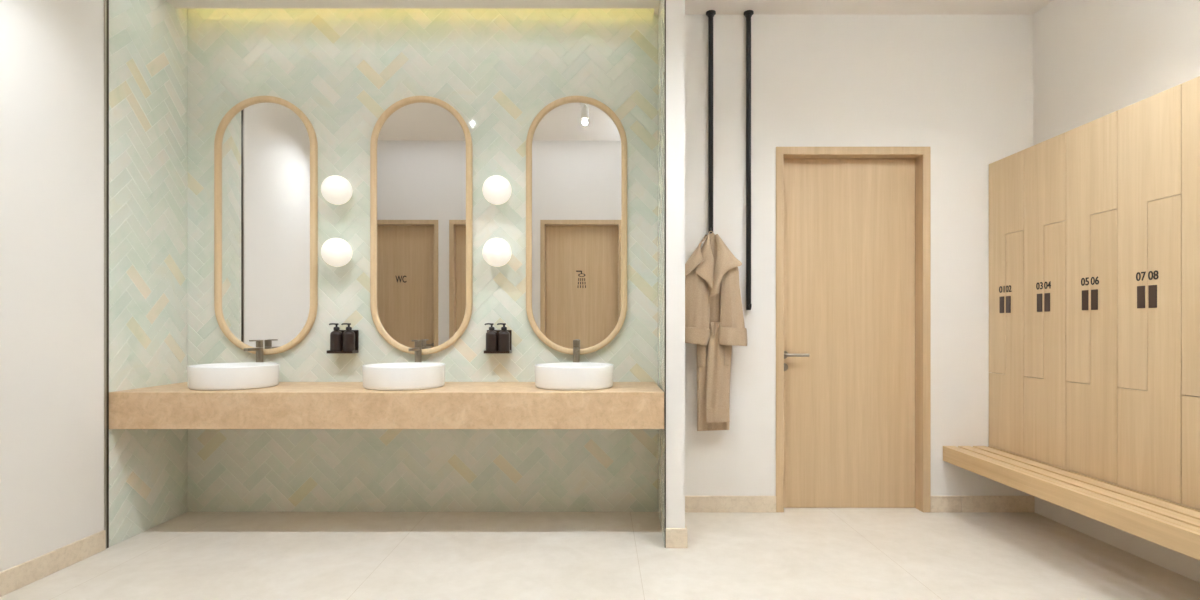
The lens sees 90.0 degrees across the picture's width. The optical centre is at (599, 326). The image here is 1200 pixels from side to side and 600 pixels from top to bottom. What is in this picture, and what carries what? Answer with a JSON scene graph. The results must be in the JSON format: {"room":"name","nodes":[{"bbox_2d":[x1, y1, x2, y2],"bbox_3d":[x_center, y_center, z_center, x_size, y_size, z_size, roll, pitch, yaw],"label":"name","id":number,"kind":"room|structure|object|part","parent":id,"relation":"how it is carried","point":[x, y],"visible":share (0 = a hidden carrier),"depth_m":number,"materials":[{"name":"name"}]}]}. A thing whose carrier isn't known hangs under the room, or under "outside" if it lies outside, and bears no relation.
{"room":"changing room","nodes":[
{"label":"changing room","id":0,"kind":"room"},
{"bbox_2d":[0,0,187,571],"bbox_3d":[-2.512,-0.700,2.339,0.122,3.600,2.458,0,0,0],"label":"wall","id":1,"kind":"structure","parent":0,"point":[52,51],"depth_m":2.86,"materials":[{"name":"white paint"}]},
{"bbox_2d":[0,530,105,596],"bbox_3d":[-2.448,1.052,2.042,0.014,0.097,1.844,0,0,0],"label":"baseboard","id":2,"kind":"structure","parent":1,"relation":"attached to","point":[14,578],"depth_m":2.67,"materials":[{"name":"beige stone"}]},
{"bbox_2d":[104,0,106,548],"bbox_3d":[-2.452,-0.379,2.972,0.006,2.958,0.012,0,0,0],"label":"trim","id":3,"kind":"structure","parent":1,"relation":"attached to","point":[105,1],"depth_m":2.97,"materials":[{"name":"grey metal"}]},
{"bbox_2d":[107,0,108,547],"bbox_3d":[-2.453,-0.379,2.986,0.005,2.958,0.015,0,0,0],"label":"trim","id":4,"kind":"structure","parent":1,"relation":"attached to","point":[107,0],"depth_m":2.99,"materials":[{"name":"grey metal"}]},
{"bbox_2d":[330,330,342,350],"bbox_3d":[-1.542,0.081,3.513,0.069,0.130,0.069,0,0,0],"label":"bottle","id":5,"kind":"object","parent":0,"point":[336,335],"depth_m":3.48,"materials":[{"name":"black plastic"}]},
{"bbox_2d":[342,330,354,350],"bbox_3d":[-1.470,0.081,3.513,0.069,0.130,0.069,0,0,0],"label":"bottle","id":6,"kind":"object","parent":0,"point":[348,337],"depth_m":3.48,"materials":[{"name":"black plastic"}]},
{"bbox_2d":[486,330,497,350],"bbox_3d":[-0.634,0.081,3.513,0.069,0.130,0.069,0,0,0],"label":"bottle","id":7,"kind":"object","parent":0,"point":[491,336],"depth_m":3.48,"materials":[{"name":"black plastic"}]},
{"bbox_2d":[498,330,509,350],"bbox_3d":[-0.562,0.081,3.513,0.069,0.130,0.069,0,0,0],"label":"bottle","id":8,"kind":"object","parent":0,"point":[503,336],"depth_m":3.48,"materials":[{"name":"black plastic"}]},
{"bbox_2d":[0,508,1199,599],"bbox_3d":[-0.365,1.140,1.615,6.170,0.080,4.470,0,0,0],"label":"floor","id":9,"kind":"structure","parent":0,"point":[793,553],"depth_m":2.85,"materials":[{"name":"tile"}]},
{"bbox_2d":[166,0,1052,14],"bbox_3d":[0.062,-2.170,2.409,5.270,0.656,2.598,0,0,0],"label":"ceiling","id":10,"kind":"structure","parent":0,"point":[692,7],"depth_m":3.45,"materials":[{"name":"beige paint"}]},
{"bbox_2d":[706,10,715,233],"bbox_3d":[0.655,-1.205,3.532,0.058,1.306,0.084,0,0,0],"label":"rod","id":11,"kind":"object","parent":10,"relation":"hanging from","point":[710,13],"visible":0.89,"depth_m":3.53,"materials":[{"name":"black metal"}]},
{"bbox_2d":[685,231,746,430],"bbox_3d":[0.655,0.026,3.465,0.389,1.173,0.163,0,0,0],"label":"robe","id":12,"kind":"object","parent":11,"relation":"hanging from","point":[714,317],"visible":0.98,"depth_m":3.42,"materials":[{"name":"beige fabric"}]},
{"bbox_3d":[0.674,0.258,3.436,0.136,0.574,0.049,0,0,0],"label":"panel","id":13,"kind":"part","parent":12,"relation":"part of","materials":[{"name":"beige fabric"}]},
{"bbox_2d":[744,10,753,309],"bbox_3d":[0.878,-0.979,3.532,0.058,1.758,0.084,0,0,0],"label":"rod","id":14,"kind":"object","parent":10,"relation":"hanging from","point":[748,14],"visible":1,"depth_m":3.53,"materials":[{"name":"black metal"}]},
{"bbox_2d":[187,9,1032,511],"bbox_3d":[0.062,-0.460,3.637,5.270,3.120,0.142,0,0,0],"label":"wall","id":15,"kind":"structure","parent":0,"point":[342,68],"depth_m":3.57,"materials":[{"name":"tile"}]},
{"bbox_2d":[214,96,317,354],"bbox_3d":[-1.976,-0.600,3.547,0.598,1.530,0.034,0,0,0],"label":"oval mirror","id":16,"kind":"object","parent":15,"relation":"attached to","point":[266,147],"visible":0.98,"depth_m":3.55,"materials":[{"name":"brown wood"}]},
{"bbox_2d":[321,175,351,204],"bbox_3d":[-1.518,-0.790,3.471,0.166,0.166,0.187,0,0,0],"label":"wall light","id":17,"kind":"object","parent":15,"relation":"attached to","point":[337,190],"visible":1,"depth_m":3.40,"materials":[{"name":"white glass"}]},
{"bbox_2d":[321,238,351,266],"bbox_3d":[-1.518,-0.431,3.471,0.166,0.166,0.187,0,0,0],"label":"wall light","id":18,"kind":"object","parent":15,"relation":"attached to","point":[337,252],"visible":1,"depth_m":3.40,"materials":[{"name":"white glass"}]},
{"bbox_2d":[327,330,358,352],"bbox_3d":[-1.506,0.086,3.516,0.149,0.136,0.098,0,0,0],"label":"holder","id":19,"kind":"object","parent":15,"relation":"attached to","point":[356,332],"visible":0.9,"depth_m":3.56,"materials":[{"name":"brown metal"}]},
{"bbox_2d":[329,323,342,350],"bbox_3d":[-1.542,0.062,3.513,0.069,0.169,0.069,0,0,21],"label":"soap dispenser","id":20,"kind":"object","parent":19,"relation":"on","point":[336,335],"visible":0.9,"depth_m":3.49,"materials":[{"name":"black plastic"}]},
{"bbox_2d":[341,323,354,350],"bbox_3d":[-1.470,0.062,3.513,0.069,0.169,0.069,0,0,21],"label":"soap dispenser","id":21,"kind":"object","parent":19,"relation":"on","point":[348,337],"visible":0.95,"depth_m":3.49,"materials":[{"name":"black plastic"}]},
{"bbox_3d":[-1.506,0.086,3.560,0.146,0.136,0.010,0,0,0],"label":"plate","id":22,"kind":"part","parent":19,"relation":"part of","materials":[{"name":"brown metal"}]},
{"bbox_2d":[109,382,663,428],"bbox_3d":[-1.065,0.418,3.278,2.774,0.184,0.570,0,0,0],"label":"countertop","id":23,"kind":"structure","parent":15,"relation":"attached to","point":[285,405],"depth_m":2.99,"materials":[{"name":"beige stone"}]},
{"bbox_2d":[187,362,279,390],"bbox_3d":[-1.989,0.266,3.268,0.431,0.121,0.431,0,0,0],"label":"basin","id":24,"kind":"object","parent":23,"relation":"in","point":[244,375],"visible":1,"depth_m":3.10,"materials":[{"name":"white ceramic"}]},
{"bbox_2d":[244,340,262,361],"bbox_3d":[-1.987,0.200,3.446,0.046,0.252,0.161,0,0,0],"label":"tap","id":25,"kind":"object","parent":23,"relation":"on","point":[259,343],"visible":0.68,"depth_m":3.48,"materials":[{"name":"silver metal"}]},
{"bbox_3d":[-1.987,0.128,3.428,0.026,0.016,0.126,0,0,0],"label":"spout","id":26,"kind":"part","parent":25,"relation":"part of","materials":[{"name":"silver metal"}]},
{"bbox_3d":[-1.987,0.096,3.469,0.039,0.044,0.108,0,0,0],"label":"lever","id":27,"kind":"part","parent":25,"relation":"part of","materials":[{"name":"silver metal"}]},
{"bbox_2d":[362,362,444,390],"bbox_3d":[-1.064,0.266,3.268,0.431,0.121,0.431,0,0,0],"label":"basin","id":28,"kind":"object","parent":23,"relation":"in","point":[402,376],"visible":1,"depth_m":3.09,"materials":[{"name":"white ceramic"}]},
{"bbox_2d":[408,340,421,361],"bbox_3d":[-1.062,0.200,3.446,0.046,0.252,0.161,0,0,0],"label":"tap","id":29,"kind":"object","parent":23,"relation":"on","point":[418,343],"visible":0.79,"depth_m":3.48,"materials":[{"name":"silver metal"}]},
{"bbox_3d":[-1.062,0.128,3.428,0.026,0.016,0.126,0,0,0],"label":"spout","id":30,"kind":"part","parent":29,"relation":"part of","materials":[{"name":"silver metal"}]},
{"bbox_3d":[-1.062,0.096,3.469,0.039,0.044,0.108,0,0,0],"label":"lever","id":31,"kind":"part","parent":29,"relation":"part of","materials":[{"name":"silver metal"}]},
{"bbox_2d":[535,362,613,390],"bbox_3d":[-0.140,0.266,3.268,0.431,0.121,0.431,0,0,0],"label":"basin","id":32,"kind":"object","parent":23,"relation":"in","point":[564,376],"visible":1,"depth_m":3.09,"materials":[{"name":"white ceramic"}]},
{"bbox_2d":[573,340,579,361],"bbox_3d":[-0.138,0.200,3.446,0.046,0.252,0.161,0,0,0],"label":"tap","id":33,"kind":"object","parent":23,"relation":"on","point":[576,343],"visible":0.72,"depth_m":3.49,"materials":[{"name":"silver metal"}]},
{"bbox_3d":[-0.138,0.096,3.469,0.039,0.044,0.108,0,0,0],"label":"lever","id":34,"kind":"part","parent":33,"relation":"part of","materials":[{"name":"silver metal"}]},
{"bbox_2d":[370,96,472,354],"bbox_3d":[-1.056,-0.600,3.547,0.598,1.530,0.034,0,0,0],"label":"oval mirror","id":35,"kind":"object","parent":15,"relation":"attached to","point":[421,148],"visible":0.93,"depth_m":3.55,"materials":[{"name":"brown wood"}]},
{"bbox_2d":[482,175,511,204],"bbox_3d":[-0.594,-0.790,3.471,0.166,0.166,0.187,0,0,0],"label":"wall light","id":36,"kind":"object","parent":15,"relation":"attached to","point":[496,189],"visible":1,"depth_m":3.40,"materials":[{"name":"white glass"}]},
{"bbox_2d":[482,238,511,266],"bbox_3d":[-0.594,-0.431,3.471,0.166,0.166,0.187,0,0,0],"label":"wall light","id":37,"kind":"object","parent":15,"relation":"attached to","point":[496,252],"visible":1,"depth_m":3.40,"materials":[{"name":"white glass"}]},
{"bbox_2d":[484,330,511,352],"bbox_3d":[-0.598,0.086,3.516,0.149,0.136,0.098,0,0,0],"label":"holder","id":38,"kind":"object","parent":15,"relation":"attached to","point":[497,331],"visible":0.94,"depth_m":3.56,"materials":[{"name":"brown metal"}]},
{"bbox_2d":[484,323,497,350],"bbox_3d":[-0.634,0.062,3.513,0.069,0.169,0.069,0,0,21],"label":"soap dispenser","id":39,"kind":"object","parent":38,"relation":"on","point":[491,335],"visible":0.88,"depth_m":3.49,"materials":[{"name":"black plastic"}]},
{"bbox_2d":[497,323,509,350],"bbox_3d":[-0.562,0.062,3.513,0.069,0.169,0.069,0,0,21],"label":"soap dispenser","id":40,"kind":"object","parent":38,"relation":"on","point":[503,336],"visible":0.88,"depth_m":3.49,"materials":[{"name":"black plastic"}]},
{"bbox_2d":[526,96,626,354],"bbox_3d":[-0.138,-0.600,3.547,0.598,1.530,0.034,0,0,0],"label":"oval mirror","id":41,"kind":"object","parent":15,"relation":"attached to","point":[576,146],"visible":0.98,"depth_m":3.55,"materials":[{"name":"brown wood"}]},
{"bbox_2d":[685,496,775,511],"bbox_3d":[0.741,1.052,3.564,0.607,0.097,0.014,0,0,0],"label":"baseboard","id":42,"kind":"structure","parent":15,"relation":"attached to","point":[692,503],"depth_m":3.56,"materials":[{"name":"beige stone"}]},
{"bbox_2d":[776,147,930,511],"bbox_3d":[1.503,0.015,3.631,0.916,2.170,0.145,0,0,0],"label":"door","id":43,"kind":"structure","parent":15,"relation":"in","point":[853,224],"depth_m":3.64,"materials":[{"name":"brown wood"}]},
{"bbox_3d":[1.170,0.168,3.609,0.160,0.050,0.064,0,0,0],"label":"handle","id":44,"kind":"part","parent":43,"relation":"part of","materials":[{"name":"silver metal"}]},
{"bbox_2d":[931,496,1034,511],"bbox_3d":[2.269,1.052,3.564,0.615,0.097,0.014,0,0,0],"label":"baseboard","id":45,"kind":"structure","parent":15,"relation":"attached to","point":[938,503],"depth_m":3.56,"materials":[{"name":"beige stone"}]},
{"bbox_2d":[658,0,664,545],"bbox_3d":[0.335,-0.460,3.280,0.004,3.120,0.575,0,0,2],"label":"wall","id":46,"kind":"structure","parent":0,"point":[661,11],"depth_m":3.23,"materials":[{"name":"tile"}]},
{"bbox_2d":[665,0,665,547],"bbox_3d":[0.326,-0.379,2.994,0.006,2.958,0.010,0,0,0],"label":"trim","id":47,"kind":"structure","parent":46,"relation":"attached to","point":[665,0],"depth_m":2.99,"materials":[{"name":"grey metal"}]},
{"bbox_2d":[666,0,684,527],"bbox_3d":[0.376,-0.379,3.280,0.097,2.958,0.575,0,0,0],"label":"wall partition","id":48,"kind":"structure","parent":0,"point":[675,9],"depth_m":2.99,"materials":[{"name":"white paint"}]},
{"bbox_2d":[666,524,686,547],"bbox_3d":[0.381,1.052,3.275,0.108,0.097,0.586,0,0,0],"label":"baseboard","id":49,"kind":"structure","parent":48,"relation":"attached to","point":[675,537],"depth_m":2.98,"materials":[{"name":"beige stone"}]},
{"bbox_2d":[1033,0,1199,582],"bbox_3d":[2.637,-0.700,1.509,0.120,3.600,4.118,0,0,0],"label":"wall","id":50,"kind":"structure","parent":0,"point":[1093,59],"depth_m":3.06,"materials":[{"name":"white paint"}]},
{"bbox_2d":[943,446,1199,560],"bbox_3d":[2.307,0.750,2.709,0.540,0.088,1.718,0,0,0],"label":"slatted bench","id":51,"kind":"object","parent":50,"relation":"attached to","point":[1171,525],"visible":0.8,"depth_m":2.56,"materials":[{"name":"brown wood"}]},
{"bbox_2d":[989,150,1025,455],"bbox_3d":[2.440,-0.131,3.418,0.270,1.672,0.294,0,0,0],"label":"locker","id":52,"kind":"object","parent":51,"relation":"on","point":[1006,175],"visible":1,"depth_m":3.40,"materials":[{"name":"brown wood"}]},
{"bbox_3d":[2.308,-0.128,3.445,0.006,0.095,0.036,0,0,0],"label":"handle","id":53,"kind":"part","parent":52,"relation":"part of","materials":[{"name":"brown metal"}]},
{"bbox_3d":[2.318,-0.349,3.418,0.018,1.235,0.292,0,0,0],"label":"door","id":54,"kind":"part","parent":52,"relation":"part of","materials":[{"name":"brown wood"}]},
{"bbox_3d":[2.308,-0.128,3.391,0.006,0.095,0.036,0,0,0],"label":"handle","id":55,"kind":"part","parent":52,"relation":"part of","materials":[{"name":"brown metal"}]},
{"bbox_2d":[1024,132,1068,468],"bbox_3d":[2.440,-0.131,3.123,0.270,1.672,0.294,0,0,0],"label":"locker","id":56,"kind":"object","parent":51,"relation":"on","point":[1045,381],"visible":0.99,"depth_m":3.12,"materials":[{"name":"brown wood"}]},
{"bbox_3d":[2.308,-0.128,3.150,0.006,0.095,0.036,0,0,0],"label":"handle","id":57,"kind":"part","parent":56,"relation":"part of","materials":[{"name":"brown metal"}]},
{"bbox_3d":[2.318,-0.349,3.123,0.018,1.235,0.292,0,0,0],"label":"door","id":58,"kind":"part","parent":56,"relation":"part of","materials":[{"name":"brown wood"}]},
{"bbox_3d":[2.308,-0.128,3.096,0.006,0.095,0.036,0,0,0],"label":"handle","id":59,"kind":"part","parent":56,"relation":"part of","materials":[{"name":"brown metal"}]},
{"bbox_2d":[1066,111,1119,483],"bbox_3d":[2.440,-0.131,2.827,0.270,1.672,0.294,0,0,0],"label":"locker","id":60,"kind":"object","parent":51,"relation":"on","point":[1091,147],"visible":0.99,"depth_m":2.82,"materials":[{"name":"brown wood"}]},
{"bbox_3d":[2.308,-0.128,2.854,0.006,0.095,0.036,0,0,0],"label":"handle","id":61,"kind":"part","parent":60,"relation":"part of","materials":[{"name":"brown metal"}]},
{"bbox_3d":[2.318,-0.349,2.827,0.018,1.235,0.292,0,0,0],"label":"door","id":62,"kind":"part","parent":60,"relation":"part of","materials":[{"name":"brown wood"}]},
{"bbox_3d":[2.308,-0.128,2.800,0.006,0.095,0.036,0,0,0],"label":"handle","id":63,"kind":"part","parent":60,"relation":"part of","materials":[{"name":"brown metal"}]},
{"bbox_2d":[1117,84,1181,503],"bbox_3d":[2.440,-0.131,2.532,0.270,1.672,0.294,0,0,0],"label":"locker","id":64,"kind":"object","parent":51,"relation":"on","point":[1149,130],"visible":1,"depth_m":2.52,"materials":[{"name":"brown wood"}]},
{"bbox_3d":[2.308,-0.128,2.559,0.006,0.095,0.036,0,0,0],"label":"handle","id":65,"kind":"part","parent":64,"relation":"part of","materials":[{"name":"brown metal"}]},
{"bbox_3d":[2.308,-0.128,2.505,0.006,0.095,0.036,0,0,0],"label":"handle","id":66,"kind":"part","parent":64,"relation":"part of","materials":[{"name":"brown metal"}]},
{"bbox_2d":[1182,76,1199,509],"bbox_3d":[2.440,-0.131,2.236,0.270,1.672,0.294,0,0,0],"label":"locker","id":67,"kind":"object","parent":51,"relation":"on","point":[1190,89],"visible":1,"depth_m":2.35,"materials":[{"name":"brown wood"}]},
{"bbox_3d":[2.318,0.089,2.236,0.018,1.230,0.292,0,0,0],"label":"door","id":68,"kind":"part","parent":67,"relation":"part of","materials":[{"name":"brown wood"}]}
]}

